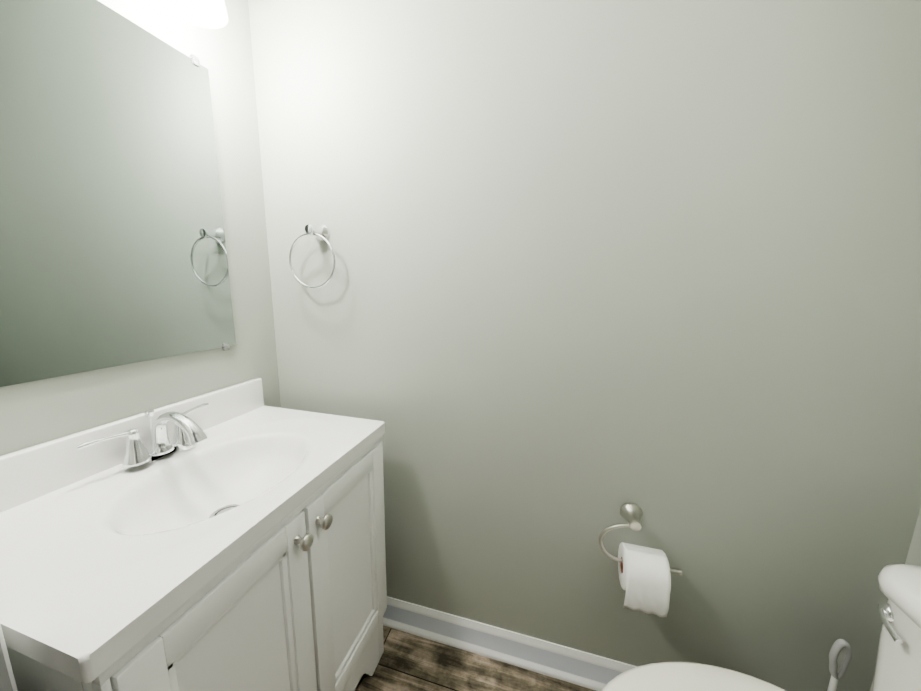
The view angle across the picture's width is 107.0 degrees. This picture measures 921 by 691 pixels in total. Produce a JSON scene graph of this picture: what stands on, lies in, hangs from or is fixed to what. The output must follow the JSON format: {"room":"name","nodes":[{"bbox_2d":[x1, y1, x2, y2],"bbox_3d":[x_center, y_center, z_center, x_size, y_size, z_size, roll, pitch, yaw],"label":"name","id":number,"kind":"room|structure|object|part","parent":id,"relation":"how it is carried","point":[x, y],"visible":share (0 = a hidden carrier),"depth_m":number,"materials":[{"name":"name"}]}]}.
{"room":"bathroom","nodes":[
{"label":"bathroom","id":0,"kind":"room"},
{"bbox_2d":[0,0,280,455],"bbox_3d":[-0.855,-0.100,0.773,0.120,2.440,0.950,4,10,15],"label":"wall","id":1,"kind":"structure","parent":0,"point":[34,413],"depth_m":0.99,"materials":[{"name":"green paint"}]},
{"bbox_2d":[0,0,235,386],"bbox_3d":[-0.785,-0.333,0.719,0.010,0.796,0.610,4,10,15],"label":"mirror","id":2,"kind":"object","parent":1,"relation":"attached to","point":[113,251],"visible":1,"depth_m":0.74,"materials":[{"name":"clear glass"}]},
{"bbox_2d":[0,378,263,512],"bbox_3d":[-0.781,0.218,0.834,0.021,0.100,0.710,4,10,15],"label":"backsplash","id":3,"kind":"structure","parent":1,"relation":"attached to","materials":[{"name":"white stone"}]},
{"bbox_2d":[155,0,227,28],"bbox_3d":[-0.694,-0.886,0.618,0.172,0.232,0.502,4,10,15],"label":"vanity light","id":4,"kind":"object","parent":1,"relation":"attached to","point":[209,14],"visible":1,"depth_m":0.85,"materials":[{"name":"white glass"}]},
{"bbox_2d":[356,625,595,690],"bbox_3d":[-0.195,1.349,-0.181,2.070,0.060,3.120,4,10,15],"label":"floor","id":5,"kind":"structure","parent":0,"point":[409,662],"depth_m":1.13,"materials":[{"name":"brown wood"}]},
{"bbox_2d":[0,378,386,690],"bbox_3d":[-0.550,0.640,0.841,0.514,0.970,0.710,4,10,15],"label":"bathroom vanity","id":6,"kind":"object","parent":5,"relation":"on","point":[231,538],"visible":1,"depth_m":0.67,"materials":[{"name":"white paint"}]},
{"bbox_2d":[76,403,208,472],"bbox_3d":[-0.667,0.213,0.800,0.165,0.120,0.272,4,10,15],"label":"faucet","id":7,"kind":"object","parent":6,"relation":"on","point":[189,442],"depth_m":0.79,"materials":[{"name":"silver metal"}]},
{"bbox_3d":[-0.388,0.674,0.624,0.021,0.602,0.327,4,10,15],"label":"door","id":8,"kind":"part","parent":6,"relation":"part of","materials":[{"name":"white paint"}]},
{"bbox_3d":[-0.323,0.403,0.702,0.032,0.033,0.033,4,10,15],"label":"knob","id":9,"kind":"part","parent":6,"relation":"part of","materials":[{"name":"silver metal"}]},
{"bbox_3d":[-0.306,0.393,0.762,0.032,0.033,0.033,4,10,15],"label":"knob","id":10,"kind":"part","parent":6,"relation":"part of","materials":[{"name":"silver metal"}]},
{"bbox_3d":[-0.298,0.619,0.942,0.021,0.602,0.327,4,10,15],"label":"door","id":11,"kind":"part","parent":6,"relation":"part of","materials":[{"name":"white paint"}]},
{"bbox_2d":[602,564,920,690],"bbox_3d":[0.612,0.816,0.577,0.734,0.748,0.464,4,10,15],"label":"toilet","id":12,"kind":"object","parent":5,"relation":"on","point":[898,665],"visible":1,"depth_m":0.65,"materials":[{"name":"white ceramic"}]},
{"bbox_3d":[0.520,0.751,0.592,0.541,0.027,0.374,4,10,15],"label":"lid","id":13,"kind":"part","parent":12,"relation":"part of","materials":[{"name":"white plastic"}]},
{"bbox_3d":[0.792,0.517,0.629,0.018,0.026,0.057,4,10,15],"label":"lever arm","id":14,"kind":"part","parent":12,"relation":"part of"},
{"bbox_3d":[0.861,0.672,0.481,0.206,0.332,0.438,4,10,15],"label":"tank","id":15,"kind":"part","parent":12,"relation":"part of","materials":[{"name":"white ceramic"}]},
{"bbox_2d":[827,639,851,690],"bbox_3d":[0.922,0.927,0.859,0.104,0.440,0.104,4,10,15],"label":"toilet brush","id":16,"kind":"object","parent":5,"relation":"on","point":[840,655],"visible":1,"depth_m":0.83,"materials":[{"name":"white plastic"}]},
{"bbox_3d":[0.922,0.903,0.855,0.013,0.190,0.013,4,10,15],"label":"rod","id":17,"kind":"part","parent":16,"relation":"part of","materials":[{"name":"white plastic"}]},
{"bbox_2d":[248,0,920,690],"bbox_3d":[0.229,-0.128,1.024,2.070,2.440,0.120,4,10,15],"label":"wall","id":18,"kind":"structure","parent":0,"point":[602,262],"depth_m":0.92,"materials":[{"name":"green paint"}]},
{"bbox_2d":[289,223,335,288],"bbox_3d":[-0.466,-0.289,1.096,0.174,0.211,0.066,4,10,15],"label":"towel ring","id":19,"kind":"object","parent":18,"relation":"attached to","point":[320,231],"visible":1,"depth_m":1.08,"materials":[{"name":"silver metal"}]},
{"bbox_2d":[383,596,636,690],"bbox_3d":[0.192,1.034,1.159,1.830,0.105,0.025,4,10,15],"label":"baseboard","id":20,"kind":"structure","parent":18,"relation":"attached to","point":[576,666],"depth_m":1.17,"materials":[{"name":"white paint"}]},
{"bbox_2d":[598,503,681,616],"bbox_3d":[0.497,0.584,0.945,0.217,0.241,0.124,4,10,15],"label":"paper holder","id":21,"kind":"object","parent":18,"relation":"attached to","point":[644,577],"visible":1,"depth_m":0.91,"materials":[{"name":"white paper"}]},
{"bbox_3d":[0.494,0.554,0.944,0.209,0.125,0.009,4,10,15],"label":"arm","id":22,"kind":"part","parent":21,"relation":"part of"},
{"bbox_2d":[870,508,920,690],"bbox_3d":[1.023,0.019,0.260,0.120,2.440,0.950,4,10,15],"label":"wall","id":23,"kind":"structure","parent":0,"point":[914,555],"depth_m":0.81,"materials":[{"name":"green paint"}]},
{"bbox_3d":[-0.145,-0.990,-0.020,0.785,0.390,0.120,4,10,15],"label":"wall","id":24,"kind":"structure","parent":0,"visible":0},
{"bbox_2d":[0,625,17,690],"bbox_3d":[-0.166,0.190,0.190,0.877,2.093,0.138,4,10,15],"label":"door frame","id":25,"kind":"structure","parent":24,"relation":"attached to","point":[5,683],"depth_m":0.38,"materials":[{"name":"grey paint"}]}
]}

